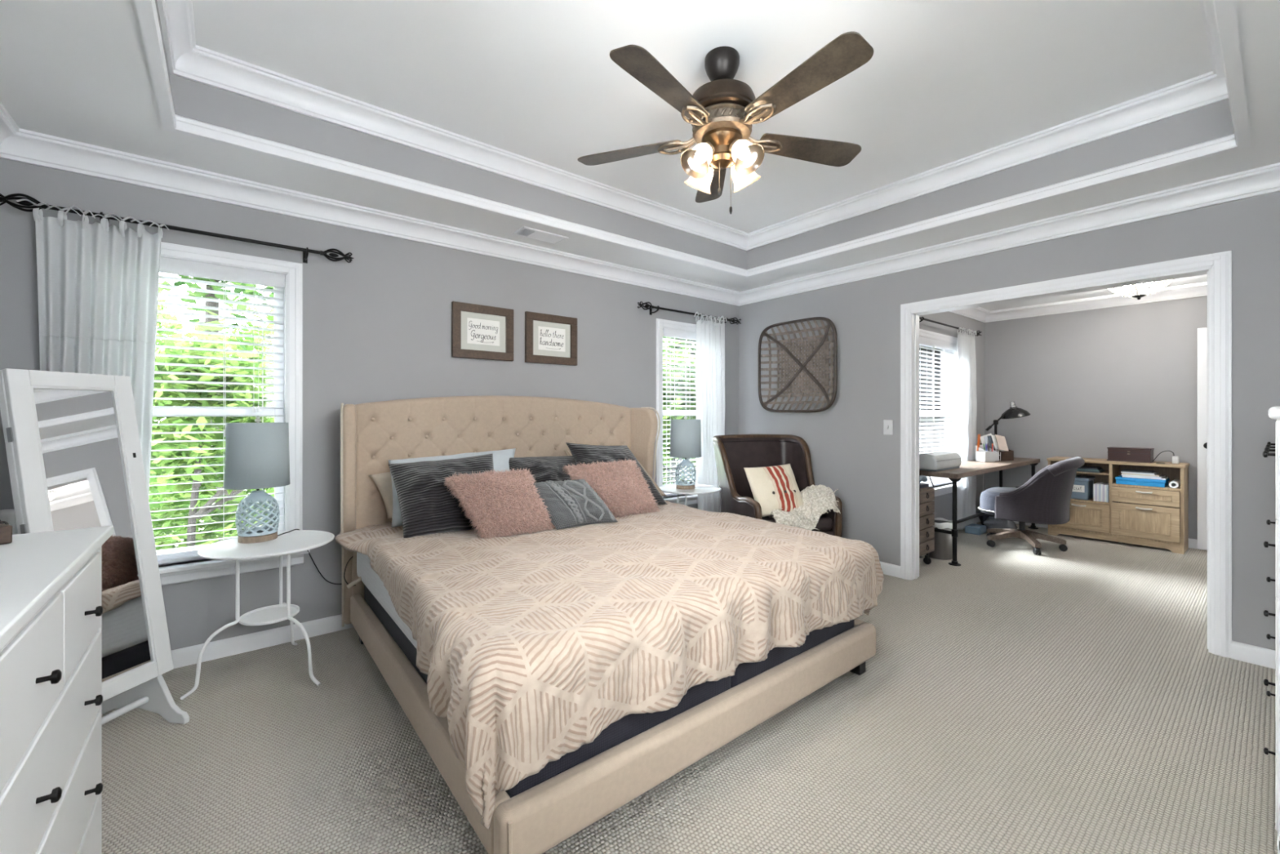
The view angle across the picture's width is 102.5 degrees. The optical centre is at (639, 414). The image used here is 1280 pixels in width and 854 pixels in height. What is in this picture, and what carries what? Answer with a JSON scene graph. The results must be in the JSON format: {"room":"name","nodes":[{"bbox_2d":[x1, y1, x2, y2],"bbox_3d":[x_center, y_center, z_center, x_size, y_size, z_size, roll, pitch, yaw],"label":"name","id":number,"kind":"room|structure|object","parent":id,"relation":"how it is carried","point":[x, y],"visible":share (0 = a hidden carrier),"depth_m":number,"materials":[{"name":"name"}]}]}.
{"room":"bedroom","nodes":[
{"label":"bedroom","id":0,"kind":"room"},
{"bbox_2d":[0,158,738,649],"bbox_3d":[-0.926,-0.170,3.707,5.036,2.820,0.150,0,0,-39],"label":"wall","id":1,"kind":"structure","parent":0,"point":[377,325],"depth_m":2.98,"materials":[{"name":"paint"}]},
{"bbox_2d":[0,508,17,534],"bbox_3d":[-2.671,0.518,2.163,0.072,0.236,0.074,0,0,-39],"label":"plug adapter","id":2,"kind":"object","parent":1,"relation":"attached to","point":[7,517],"visible":0.24,"depth_m":2.16,"materials":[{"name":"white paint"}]},
{"bbox_2d":[0,193,354,263],"bbox_3d":[-2.165,-0.880,2.534,1.325,0.075,0.130,0,0,-39],"label":"curtain rod","id":3,"kind":"object","parent":1,"relation":"attached to","point":[4,199],"visible":0.96,"depth_m":2.46,"materials":[{"name":"black metal"}]},
{"bbox_2d":[16,199,168,497],"bbox_3d":[-2.414,0.152,2.289,0.470,2.116,0.088,0,0,-39],"label":"curtain","id":4,"kind":"object","parent":3,"relation":"hanging from","point":[98,283],"visible":0.41,"depth_m":2.29,"materials":[{"name":"white fabric"}]},
{"bbox_2d":[149,257,284,564],"bbox_3d":[-2.215,-0.017,2.603,0.682,1.489,0.094,0,0,-39],"label":"window blind","id":5,"kind":"object","parent":1,"relation":"attached to","point":[167,265],"visible":0.59,"depth_m":2.63,"materials":[{"name":"plastic"}]},
{"bbox_2d":[152,241,310,585],"bbox_3d":[-2.232,-0.003,2.624,0.902,1.665,0.205,0,0,-39],"label":"window","id":6,"kind":"structure","parent":1,"relation":"attached to","point":[292,311],"depth_m":2.80,"materials":[{"name":"white paint"}]},
{"bbox_2d":[171,613,353,668],"bbox_3d":[-0.862,1.196,3.652,4.766,0.087,0.016,0,0,-39],"label":"baseboard","id":7,"kind":"structure","parent":1,"relation":"attached to","point":[187,655],"depth_m":2.71,"materials":[{"name":"white paint"}]},
{"bbox_2d":[451,301,513,360],"bbox_3d":[-1.060,-0.557,3.483,0.426,0.362,0.028,0,0,-39],"label":"picture frame","id":8,"kind":"object","parent":1,"relation":"attached to","point":[478,331],"visible":1,"depth_m":3.47,"materials":[{"name":"wood"}]},
{"bbox_2d":[466,317,499,346],"bbox_3d":[-1.060,-0.559,3.483,0.226,0.170,0.002,0,0,-39],"label":"print","id":9,"kind":"object","parent":8,"relation":"attached to","point":[481,331],"depth_m":3.48},
{"bbox_2d":[524,311,577,365],"bbox_3d":[-0.653,-0.557,3.809,0.426,0.362,0.028,0,0,-39],"label":"picture frame","id":10,"kind":"object","parent":1,"relation":"attached to","point":[549,339],"visible":1,"depth_m":3.80,"materials":[{"name":"wood"}]},
{"bbox_2d":[537,325,564,351],"bbox_3d":[-0.653,-0.559,3.809,0.226,0.170,0.002,0,0,-39],"label":"print","id":11,"kind":"object","parent":10,"relation":"attached to","point":[550,338],"depth_m":3.81},
{"bbox_2d":[0,102,1279,306],"bbox_3d":[0.336,-1.144,2.158,4.766,0.112,3.846,0,0,-39],"label":"trim","id":12,"kind":"structure","parent":1,"relation":"attached to","point":[16,144],"depth_m":2.94,"materials":[{"name":"white paint"}]},
{"bbox_2d":[656,318,697,505],"bbox_3d":[0.438,-0.003,4.766,0.902,1.665,0.205,0,0,-39],"label":"window","id":13,"kind":"structure","parent":1,"relation":"attached to","point":[660,323],"depth_m":4.48,"materials":[{"name":"white paint"}]},
{"bbox_2d":[662,328,697,497],"bbox_3d":[0.454,-0.017,4.746,0.682,1.489,0.090,0,0,-39],"label":"window blind","id":14,"kind":"object","parent":1,"relation":"attached to","point":[667,332],"visible":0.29,"depth_m":4.65,"materials":[{"name":"plastic"}]},
{"bbox_2d":[637,301,741,324],"bbox_3d":[0.458,-0.895,4.638,1.280,0.075,0.130,0,0,-39],"label":"curtain rod","id":15,"kind":"object","parent":1,"relation":"attached to","point":[642,305],"visible":0.97,"depth_m":4.42,"materials":[{"name":"black metal"}]},
{"bbox_2d":[693,311,727,512],"bbox_3d":[0.643,0.147,4.741,0.429,2.146,0.089,0,0,-39],"label":"curtain","id":16,"kind":"object","parent":15,"relation":"hanging from","point":[710,335],"visible":0.73,"depth_m":4.72,"materials":[{"name":"white fabric"}]},
{"bbox_2d":[0,0,1279,292],"bbox_3d":[0.336,-1.405,2.158,4.766,0.410,3.846,0,0,-39],"label":"ceiling","id":17,"kind":"structure","parent":0,"point":[944,82],"depth_m":2.26,"materials":[{"name":"paint"}]},
{"bbox_2d":[512,226,568,244],"bbox_3d":[-0.665,-1.196,3.441,0.330,0.008,0.170,0,0,-39],"label":"ceiling vent","id":18,"kind":"object","parent":17,"relation":"in","point":[525,232],"visible":1,"depth_m":3.43,"materials":[{"name":"metal"}]},
{"bbox_2d":[577,31,873,213],"bbox_3d":[0.364,-1.194,2.167,1.294,0.672,1.266,0,0,-39],"label":"ceiling fan","id":19,"kind":"object","parent":17,"relation":"hanging from","point":[722,113],"visible":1,"depth_m":2.10,"materials":[{"name":"wood"}]},
{"bbox_2d":[102,521,1277,853],"bbox_3d":[1.504,1.300,3.095,8.060,0.120,4.146,0,0,-39],"label":"floor","id":20,"kind":"structure","parent":0,"point":[1011,699],"depth_m":1.90,"materials":[{"name":"beige carpet"}]},
{"bbox_2d":[0,524,113,853],"bbox_3d":[-1.080,0.765,0.561,0.534,0.950,1.611,0,0,-39],"label":"dresser","id":21,"kind":"object","parent":20,"relation":"on","point":[51,609],"visible":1,"depth_m":0.97,"materials":[{"name":"white paint"}]},
{"bbox_2d":[0,523,12,544],"bbox_3d":[-1.446,0.269,1.144,0.050,0.040,0.050,0,0,23],"label":"wooden box","id":22,"kind":"object","parent":21,"relation":"on","point":[6,531],"visible":1,"depth_m":1.15,"materials":[{"name":"brown wood"}]},
{"bbox_2d":[0,368,189,724],"bbox_3d":[-2.079,0.540,1.942,0.470,1.400,0.378,0,0,9],"label":"mirror","id":23,"kind":"object","parent":20,"relation":"on","point":[73,444],"visible":0.59,"depth_m":1.97,"materials":[{"name":"white paint"}]},
{"bbox_2d":[33,387,151,682],"bbox_3d":[-2.060,0.443,1.940,0.006,1.106,0.259,-10,-2,9],"label":"mirror glass","id":24,"kind":"object","parent":23,"relation":"attached to","point":[86,477],"depth_m":1.97,"materials":[{"name":"silver metal"}]},
{"bbox_2d":[179,529,334,699],"bbox_3d":[-1.796,0.925,2.444,0.584,0.632,0.569,0,0,-39],"label":"nightstand","id":25,"kind":"object","parent":20,"relation":"on","point":[296,540],"visible":0.98,"depth_m":2.39,"materials":[{"name":"metal"}]},
{"bbox_2d":[223,415,289,543],"bbox_3d":[-1.869,0.307,2.513,0.259,0.606,0.259,0,0,31],"label":"table lamp","id":26,"kind":"object","parent":25,"relation":"on","point":[257,454],"visible":1,"depth_m":2.44,"materials":[{"name":"grey"}]},
{"bbox_2d":[239,604,299,626],"bbox_3d":[-1.767,0.956,2.454,0.236,0.016,0.236,0,0,-39],"label":"shelf","id":27,"kind":"object","parent":25,"relation":"on","point":[272,614],"depth_m":2.44,"materials":[{"name":"metal"}]},
{"bbox_2d":[277,528,342,584],"bbox_3d":[-1.770,0.790,2.814,0.109,0.375,0.492,0,0,23],"label":"power cord","id":28,"kind":"object","parent":25,"relation":"hanging from","point":[293,529],"visible":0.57,"depth_m":2.85,"materials":[{"name":"black plastic"}]},
{"bbox_2d":[340,395,875,853],"bbox_3d":[-0.218,0.556,2.733,2.168,1.367,2.140,0,0,-39],"label":"bed","id":29,"kind":"object","parent":20,"relation":"on","point":[539,818],"visible":0.39,"depth_m":2.24,"materials":[{"name":"beige fabric"}]},
{"bbox_2d":[364,584,730,797],"bbox_3d":[-0.597,1.000,2.396,0.888,0.176,1.915,0,0,-39],"label":"box spring","id":30,"kind":"object","parent":29,"relation":"on","point":[631,725],"visible":0.03,"depth_m":1.66,"materials":[{"name":"fabric"}]},
{"bbox_2d":[356,551,417,648],"bbox_3d":[-0.263,0.789,2.671,1.837,0.242,1.905,0,0,-39],"label":"mattress","id":31,"kind":"object","parent":30,"relation":"on","point":[370,578],"visible":0.14,"depth_m":2.40,"materials":[{"name":"white fabric"}]},
{"bbox_2d":[346,576,361,588],"bbox_3d":[-1.479,0.869,2.711,0.022,0.073,0.126,0,0,41],"label":"remote","id":32,"kind":"object","parent":31,"relation":"attached to","point":[359,579],"visible":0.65,"depth_m":2.68,"materials":[{"name":"beige plastic"}]},
{"bbox_2d":[334,500,884,829],"bbox_3d":[-0.224,0.799,2.638,2.093,0.445,2.067,0,0,-39],"label":"comforter","id":33,"kind":"object","parent":31,"relation":"on","point":[530,646],"visible":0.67,"depth_m":1.75,"materials":[{"name":"fabric"}]},
{"bbox_2d":[368,471,392,518],"bbox_3d":[-1.179,0.412,3.108,0.824,0.345,0.144,0,0,-35],"label":"bed pillow","id":34,"kind":"object","parent":33,"relation":"on","point":[383,482],"visible":0.07,"depth_m":2.89,"materials":[{"name":"beige fabric"}]},
{"bbox_2d":[387,453,493,537],"bbox_3d":[-0.999,0.411,2.684,0.530,0.387,0.277,0,0,-39],"label":"throw pillow","id":35,"kind":"object","parent":33,"relation":"on","point":[427,507],"visible":0.67,"depth_m":2.58,"materials":[{"name":"grey fabric"}]},
{"bbox_2d":[388,448,515,527],"bbox_3d":[-1.056,0.407,3.019,0.788,0.378,0.268,0,0,-39],"label":"bed pillow","id":36,"kind":"object","parent":33,"relation":"on","point":[500,457],"visible":0.15,"depth_m":3.02,"materials":[{"name":"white fabric"}]},
{"bbox_2d":[443,467,555,538],"bbox_3d":[-0.689,0.452,2.583,0.556,0.365,0.287,0,0,-36],"label":"cushion","id":37,"kind":"object","parent":33,"relation":"on","point":[503,504],"visible":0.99,"depth_m":2.50,"materials":[{"name":"fabric"}]},
{"bbox_2d":[508,455,576,482],"bbox_3d":[-0.579,0.432,3.321,0.543,0.328,0.268,0,0,-39],"label":"throw pillow","id":38,"kind":"object","parent":33,"relation":"on","point":[544,468],"visible":0.29,"depth_m":3.25,"materials":[{"name":"grey fabric"}]},
{"bbox_2d":[531,479,617,529],"bbox_3d":[-0.376,0.471,2.749,0.525,0.248,0.208,0,0,-39],"label":"knit cushion","id":39,"kind":"object","parent":33,"relation":"on","point":[570,503],"visible":0.93,"depth_m":2.69,"materials":[{"name":"grey fabric"}]},
{"bbox_2d":[561,458,660,518],"bbox_3d":[-0.160,0.450,3.080,0.574,0.366,0.324,0,0,-39],"label":"cushion","id":40,"kind":"object","parent":33,"relation":"on","point":[621,486],"visible":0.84,"depth_m":3.01,"materials":[{"name":"fabric"}]},
{"bbox_2d":[564,449,666,496],"bbox_3d":[-0.165,0.427,3.716,0.745,0.355,0.219,0,0,-26],"label":"bed pillow","id":41,"kind":"object","parent":33,"relation":"on","point":[567,452],"visible":0.05,"depth_m":3.79,"materials":[{"name":"beige fabric"}]},
{"bbox_2d":[565,442,667,504],"bbox_3d":[-0.146,0.392,3.374,0.625,0.427,0.295,0,0,-39],"label":"throw pillow","id":42,"kind":"object","parent":33,"relation":"on","point":[581,453],"visible":0.36,"depth_m":3.32,"materials":[{"name":"grey fabric"}]},
{"bbox_2d":[730,619,853,688],"bbox_3d":[0.099,1.000,2.954,0.888,0.176,1.915,0,0,-39],"label":"box spring","id":43,"kind":"object","parent":29,"relation":"on","point":[744,671],"visible":0.04,"depth_m":2.12,"materials":[{"name":"fabric"}]},
{"bbox_2d":[658,484,720,510],"bbox_3d":[0.387,0.925,4.241,0.569,0.632,0.584,0,0,23],"label":"nightstand","id":44,"kind":"object","parent":20,"relation":"on","point":[671,488],"visible":0.38,"depth_m":4.15,"materials":[{"name":"metal"}]},
{"bbox_2d":[670,415,701,489],"bbox_3d":[0.379,0.307,4.266,0.259,0.606,0.259,0,0,-20],"label":"table lamp","id":45,"kind":"object","parent":44,"relation":"on","point":[685,434],"visible":1,"depth_m":4.17,"materials":[{"name":"grey"}]},
{"bbox_2d":[712,434,842,537],"bbox_3d":[1.097,0.710,4.236,0.854,1.070,0.793,0,0,-18],"label":"armchair","id":46,"kind":"object","parent":20,"relation":"on","point":[734,453],"visible":0.53,"depth_m":4.47,"materials":[{"name":"brown leather"}]},
{"bbox_2d":[743,463,803,516],"bbox_3d":[1.070,0.592,4.053,0.488,0.373,0.229,0,0,-27],"label":"striped cushion","id":47,"kind":"object","parent":46,"relation":"on","point":[774,487],"visible":0.93,"depth_m":3.99,"materials":[{"name":"beige fabric"}]},
{"bbox_2d":[762,515,832,531],"bbox_3d":[1.114,0.850,4.185,0.636,0.110,0.630,0,0,-18],"label":"seat cushion","id":48,"kind":"object","parent":46,"relation":"on","point":[824,523],"depth_m":3.96,"materials":[{"name":"fabric"}]},
{"bbox_2d":[768,484,840,530],"bbox_3d":[1.228,0.741,4.065,0.604,0.356,0.494,0,0,-20],"label":"throw blanket","id":49,"kind":"object","parent":46,"relation":"on","point":[817,500],"visible":0.61,"depth_m":3.94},
{"bbox_2d":[919,486,934,564],"bbox_3d":[2.213,0.920,4.272,0.300,0.640,0.346,0,0,-39],"label":"cart","id":50,"kind":"object","parent":20,"relation":"on","point":[926,495],"visible":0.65,"depth_m":4.14,"materials":[{"name":"grey wood"}]},
{"bbox_2d":[928,517,952,559],"bbox_3d":[2.613,1.078,4.477,0.228,0.324,0.225,0,0,-39],"label":"waste bin","id":51,"kind":"object","parent":20,"relation":"on","point":[943,550],"visible":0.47,"depth_m":4.39,"materials":[{"name":"metal"}]},
{"bbox_2d":[964,523,986,534],"bbox_3d":[3.522,1.202,5.390,0.200,0.075,0.140,0,0,-39],"label":"storage bin","id":52,"kind":"object","parent":20,"relation":"on","point":[976,529],"visible":1,"depth_m":5.33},
{"bbox_2d":[919,457,1039,565],"bbox_3d":[3.363,0.862,5.060,2.300,0.757,0.405,0,0,-39],"label":"desk","id":53,"kind":"object","parent":20,"relation":"on","point":[969,468],"visible":0.52,"depth_m":4.55,"materials":[{"name":"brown wood"}]},
{"bbox_2d":[919,450,961,471],"bbox_3d":[2.658,0.408,4.565,0.544,0.150,0.184,0,0,-39],"label":"machine","id":54,"kind":"object","parent":53,"relation":"on","point":[945,460],"visible":0.8,"depth_m":4.43,"materials":[{"name":"grey plastic"}]},
{"bbox_2d":[975,450,995,462],"bbox_3d":[3.566,0.430,5.303,0.140,0.105,0.100,0,0,-19],"label":"caddy","id":55,"kind":"object","parent":53,"relation":"on","point":[980,455],"visible":1,"depth_m":5.27,"materials":[{"name":"white paint"}]},
{"bbox_2d":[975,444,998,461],"bbox_3d":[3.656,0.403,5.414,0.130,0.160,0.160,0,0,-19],"label":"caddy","id":56,"kind":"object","parent":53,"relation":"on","point":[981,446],"visible":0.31,"depth_m":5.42,"materials":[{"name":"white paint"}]},
{"bbox_2d":[980,443,1013,461],"bbox_3d":[3.799,0.398,5.493,0.212,0.170,0.240,0,0,-19],"label":"organizer","id":57,"kind":"object","parent":53,"relation":"on","point":[1007,455],"visible":0.4,"depth_m":5.39,"materials":[{"name":"brown wood"}]},
{"bbox_2d":[991,435,1005,451],"bbox_3d":[3.822,0.311,5.471,0.142,0.186,0.086,0,0,-10],"label":"envelope","id":58,"kind":"object","parent":57,"relation":"in","point":[993,437],"visible":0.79,"depth_m":5.46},
{"bbox_2d":[995,434,1008,450],"bbox_3d":[3.839,0.301,5.450,0.142,0.177,0.096,0,0,-6],"label":"envelope","id":59,"kind":"object","parent":57,"relation":"in","point":[1001,440],"visible":1,"depth_m":5.45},
{"bbox_2d":[985,401,1031,435],"bbox_3d":[4.005,0.169,5.580,0.447,0.628,0.275,0,0,-14],"label":"desk lamp","id":60,"kind":"object","parent":53,"relation":"on","point":[1013,411],"visible":0.85,"depth_m":5.57,"materials":[{"name":"black metal"}]},
{"bbox_2d":[977,509,994,524],"bbox_3d":[3.891,1.106,5.723,0.244,0.268,0.196,0,0,-39],"label":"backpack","id":61,"kind":"object","parent":20,"relation":"on","point":[983,517],"visible":0.09,"depth_m":5.67,"materials":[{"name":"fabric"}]},
{"bbox_2d":[983,515,1017,533],"bbox_3d":[3.773,1.148,5.366,0.272,0.184,0.297,0,0,-39],"label":"plastic bag","id":62,"kind":"object","parent":20,"relation":"on","point":[991,522],"visible":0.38,"depth_m":5.30,"materials":[{"name":"plastic"}]},
{"bbox_2d":[977,456,1084,555],"bbox_3d":[3.634,0.807,4.793,0.669,0.864,0.769,0,0,-43],"label":"office chair","id":63,"kind":"object","parent":20,"relation":"on","point":[1045,498],"visible":1,"depth_m":4.53,"materials":[{"name":"grey fabric"}]},
{"bbox_2d":[1046,456,1189,554],"bbox_3d":[4.646,0.845,5.034,0.382,0.790,0.987,0,0,-39],"label":"credenza","id":64,"kind":"object","parent":20,"relation":"on","point":[1157,517],"visible":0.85,"depth_m":4.83,"materials":[{"name":"brown wood"}]},
{"bbox_2d":[1071,475,1094,500],"bbox_3d":[4.445,0.743,5.278,0.276,0.215,0.304,0,0,-39],"label":"storage tote","id":65,"kind":"object","parent":64,"relation":"on","point":[1082,489],"visible":0.52,"depth_m":5.14,"materials":[{"name":"fabric"}]},
{"bbox_2d":[1076,470,1105,472],"bbox_3d":[4.478,0.564,5.221,0.230,0.012,0.340,0,0,-39],"label":"folder","id":66,"kind":"object","parent":64,"relation":"on","point":[1100,471],"visible":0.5,"depth_m":5.09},
{"bbox_2d":[1077,468,1102,471],"bbox_3d":[4.478,0.550,5.221,0.230,0.012,0.310,0,0,-41],"label":"folder","id":67,"kind":"object","parent":66,"relation":"on","point":[1099,469],"visible":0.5,"depth_m":5.09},
{"bbox_2d":[1077,466,1100,469],"bbox_3d":[4.478,0.536,5.221,0.230,0.012,0.280,0,0,-43],"label":"folder","id":68,"kind":"object","parent":67,"relation":"on","point":[1081,467],"visible":0.57,"depth_m":5.14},
{"bbox_2d":[1106,446,1154,462],"bbox_3d":[4.729,0.385,4.955,0.182,0.130,0.312,0,0,-39],"label":"jewelry box","id":69,"kind":"object","parent":64,"relation":"on","point":[1114,453],"visible":0.98,"depth_m":4.89,"materials":[{"name":"brown wood"}]},
{"bbox_2d":[1115,475,1168,487],"bbox_3d":[4.758,0.630,4.869,0.264,0.066,0.340,0,0,-39],"label":"case","id":70,"kind":"object","parent":64,"relation":"on","point":[1120,479],"visible":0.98,"depth_m":4.78,"materials":[{"name":"plastic"}]},
{"bbox_2d":[1115,480,1168,487],"bbox_3d":[4.760,0.643,4.870,0.250,0.040,0.330,0,0,-39],"label":"tray","id":71,"kind":"object","parent":70,"relation":"on","point":[1159,483],"depth_m":4.76,"materials":[{"name":"blue plastic"}]},
{"bbox_2d":[1122,475,1168,479],"bbox_3d":[4.772,0.589,4.854,0.229,0.011,0.296,0,0,-39],"label":"paper stack","id":72,"kind":"object","parent":70,"relation":"on","point":[1164,477],"visible":0.64,"depth_m":4.79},
{"bbox_2d":[1121,474,1165,478],"bbox_3d":[4.765,0.577,4.864,0.218,0.011,0.276,0,0,-39],"label":"paper stack","id":73,"kind":"object","parent":72,"relation":"on","point":[1161,476],"visible":0.64,"depth_m":4.79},
{"bbox_2d":[1121,472,1160,476],"bbox_3d":[4.757,0.564,4.873,0.207,0.011,0.256,0,0,-39],"label":"paper stack","id":74,"kind":"object","parent":73,"relation":"on","point":[1157,474],"visible":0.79,"depth_m":4.80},
{"bbox_2d":[1120,471,1158,475],"bbox_3d":[4.750,0.551,4.882,0.197,0.011,0.236,0,0,-39],"label":"paper stack","id":75,"kind":"object","parent":74,"relation":"on","point":[1154,473],"visible":0.64,"depth_m":4.81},
{"bbox_2d":[1121,469,1154,473],"bbox_3d":[4.742,0.539,4.892,0.186,0.011,0.215,0,0,-39],"label":"paper stack","id":76,"kind":"object","parent":75,"relation":"on","point":[1122,470],"visible":1,"depth_m":4.87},
{"bbox_2d":[1152,450,1179,463],"bbox_3d":[4.812,0.392,4.755,0.271,0.119,0.101,0,0,28],"label":"charger","id":77,"kind":"object","parent":64,"relation":"on","point":[1175,460],"visible":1,"depth_m":4.71,"materials":[{"name":"white paint"}]},
{"bbox_2d":[1168,479,1180,488],"bbox_3d":[4.897,0.632,4.698,0.240,0.060,0.060,0,0,-39],"label":"paper roll","id":78,"kind":"object","parent":64,"relation":"on","point":[1175,483],"visible":0.97,"depth_m":4.64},
{"bbox_2d":[1262,406,1279,853],"bbox_3d":[2.272,0.609,1.563,1.140,1.262,0.470,0,0,-39],"label":"chest","id":79,"kind":"object","parent":20,"relation":"on","point":[1274,411],"visible":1,"depth_m":1.40,"materials":[{"name":"white paint"}]},
{"bbox_2d":[155,0,1234,269],"bbox_3d":[0.358,-1.380,2.207,3.800,0.300,2.895,0,0,-39],"label":"wall","id":80,"kind":"structure","parent":0,"point":[192,100],"depth_m":2.81,"materials":[{"name":"paint"}]},
{"bbox_2d":[156,0,1228,250],"bbox_3d":[0.358,-1.475,2.207,3.700,0.110,2.795,0,0,-39],"label":"trim","id":81,"kind":"structure","parent":80,"relation":"attached to","point":[186,60],"depth_m":2.71,"materials":[{"name":"white paint"}]},
{"bbox_2d":[133,0,1251,278],"bbox_3d":[0.358,-1.222,2.207,3.740,0.068,2.835,0,0,-39],"label":"trim","id":82,"kind":"structure","parent":80,"relation":"attached to","point":[1225,11],"depth_m":2.53,"materials":[{"name":"white paint"}]},
{"bbox_2d":[919,311,984,519],"bbox_3d":[2.972,-0.145,5.289,3.024,2.770,0.150,0,0,-39],"label":"wall","id":83,"kind":"structure","parent":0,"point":[943,503],"depth_m":5.75,"materials":[{"name":"paint"}]},
{"bbox_2d":[919,328,957,496],"bbox_3d":[3.015,0.000,5.287,1.200,1.660,0.205,0,0,-39],"label":"window","id":84,"kind":"structure","parent":83,"relation":"attached to","point":[941,490],"depth_m":5.50,"materials":[{"name":"white paint"}]},
{"bbox_2d":[919,336,957,486],"bbox_3d":[3.031,-0.014,5.266,0.980,1.484,0.092,0,0,-39],"label":"window blind","id":85,"kind":"object","parent":83,"relation":"attached to","point":[922,340],"visible":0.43,"depth_m":5.29,"materials":[{"name":"plastic"}]},
{"bbox_2d":[919,316,982,336],"bbox_3d":[3.081,-0.887,5.197,1.740,0.075,0.130,0,0,-39],"label":"curtain rod","id":86,"kind":"object","parent":83,"relation":"attached to","point":[922,318],"visible":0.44,"depth_m":5.08,"materials":[{"name":"black metal"}]},
{"bbox_2d":[955,327,977,529],"bbox_3d":[3.490,0.150,5.497,0.548,2.121,0.110,0,0,-39],"label":"curtain","id":87,"kind":"object","parent":86,"relation":"hanging from","point":[966,383],"visible":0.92,"depth_m":5.43,"materials":[{"name":"white fabric"}]},
{"bbox_2d":[738,191,1279,649],"bbox_3d":[2.242,-0.170,3.687,0.120,2.820,3.846,0,0,-39],"label":"wall","id":88,"kind":"structure","parent":0,"point":[851,453],"depth_m":3.37,"materials":[{"name":"paint"}]},
{"bbox_2d":[757,316,837,412],"bbox_3d":[1.395,-0.420,4.514,0.143,0.806,0.794,0,0,-39],"label":"wall basket","id":89,"kind":"object","parent":88,"relation":"attached to","point":[802,366],"visible":1,"depth_m":4.54,"materials":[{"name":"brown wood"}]},
{"bbox_2d":[883,419,893,435],"bbox_3d":[1.919,0.099,3.978,0.022,0.116,0.072,0,0,-39],"label":"light switch","id":90,"kind":"object","parent":88,"relation":"attached to","point":[887,424],"visible":1,"depth_m":3.98,"materials":[{"name":"white paint"}]},
{"bbox_2d":[900,250,1231,657],"bbox_3d":[2.551,0.202,3.302,0.164,2.076,1.651,0,0,-39],"label":"trim","id":91,"kind":"structure","parent":88,"relation":"attached to","point":[1220,263],"depth_m":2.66,"materials":[{"name":"white paint"}]},
{"bbox_2d":[880,561,1275,668],"bbox_3d":[2.189,1.196,3.645,0.016,0.087,3.846,0,0,-39],"label":"baseboard","id":92,"kind":"structure","parent":88,"relation":"attached to","point":[1255,655],"depth_m":2.57,"materials":[{"name":"white paint"}]},
{"bbox_2d":[948,281,1207,322],"bbox_3d":[3.787,-1.144,4.154,2.874,0.112,2.640,0,0,-39],"label":"trim","id":93,"kind":"structure","parent":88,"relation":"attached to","point":[1194,290],"depth_m":5.36,"materials":[{"name":"white paint"}]},
{"bbox_2d":[980,274,1207,311],"bbox_3d":[3.787,-1.240,4.154,2.874,0.080,2.640,0,0,-39],"label":"ceiling","id":94,"kind":"structure","parent":0,"point":[1201,278],"depth_m":5.23,"materials":[{"name":"paint"}]},
{"bbox_2d":[1106,279,1173,299],"bbox_3d":[4.178,-1.080,4.301,0.415,0.240,0.413,0,0,-6],"label":"ceiling light","id":95,"kind":"object","parent":94,"relation":"attached to","point":[1138,291],"visible":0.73,"depth_m":4.23,"materials":[{"name":"white glass"}]},
{"bbox_2d":[984,295,1207,539],"bbox_3d":[4.966,-0.145,5.100,0.150,2.770,2.640,0,0,-39],"label":"wall","id":96,"kind":"structure","parent":0,"point":[1090,382],"depth_m":5.28,"materials":[{"name":"paint"}]},
{"bbox_2d":[1013,520,1204,550],"bbox_3d":[4.902,1.196,5.048,0.016,0.087,2.640,0,0,-39],"label":"baseboard","id":97,"kind":"structure","parent":96,"relation":"attached to","point":[1193,543],"depth_m":4.78,"materials":[{"name":"white paint"}]},
{"bbox_2d":[1197,327,1207,550],"bbox_3d":[5.327,0.219,4.386,0.101,2.018,0.775,0,0,-39],"label":"door","id":98,"kind":"structure","parent":96,"relation":"in","point":[1202,332],"depth_m":4.67,"materials":[{"name":"white paint"}]},
{"label":"outside","id":99,"kind":"structure","parent":0,"visible":0},
{"bbox_2d":[166,444,696,546],"bbox_3d":[-14.080,3.940,29.535,75.000,0.200,56.304,0,0,-39],"label":"ground","id":100,"kind":"structure","parent":99,"point":[667,444],"depth_m":17.48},
{"bbox_2d":[151,282,266,550],"bbox_3d":[-8.397,0.681,7.685,4.916,6.345,4.775,0,0,0],"label":"tree","id":101,"kind":"object","parent":100,"relation":"on","point":[178,326],"visible":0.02,"depth_m":7.97,"materials":[{"name":"green plant"}]},
{"bbox_2d":[148,320,274,550],"bbox_3d":[-3.571,1.528,4.359,2.544,4.637,1.983,0,0,3],"label":"tree","id":102,"kind":"object","parent":100,"relation":"on","point":[173,420],"visible":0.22,"depth_m":4.29,"materials":[{"name":"green plant"}]},
{"bbox_2d":[149,297,274,549],"bbox_3d":[-5.563,0.990,8.412,4.427,5.726,5.082,0,0,21],"label":"tree","id":103,"kind":"object","parent":100,"relation":"on","point":[250,308],"visible":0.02,"depth_m":7.87,"materials":[{"name":"green plant"}]},
{"bbox_2d":[156,275,274,541],"bbox_3d":[-4.759,-0.302,5.825,4.018,8.299,4.237,0,0,-39],"label":"tree","id":104,"kind":"object","parent":100,"relation":"on","point":[161,316],"visible":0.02,"depth_m":5.41,"materials":[{"name":"green plant"}]},
{"bbox_2d":[662,339,696,485],"bbox_3d":[0.981,1.069,11.675,3.681,5.561,4.140,0,0,-35],"label":"tree","id":105,"kind":"object","parent":100,"relation":"on","point":[681,403],"visible":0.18,"depth_m":11.37,"materials":[{"name":"green plant"}]},
{"bbox_2d":[662,336,696,484],"bbox_3d":[1.374,-0.208,13.858,4.648,8.116,4.852,0,0,-34],"label":"tree","id":106,"kind":"object","parent":100,"relation":"on","point":[694,460],"visible":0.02,"depth_m":12.73,"materials":[{"name":"green plant"}]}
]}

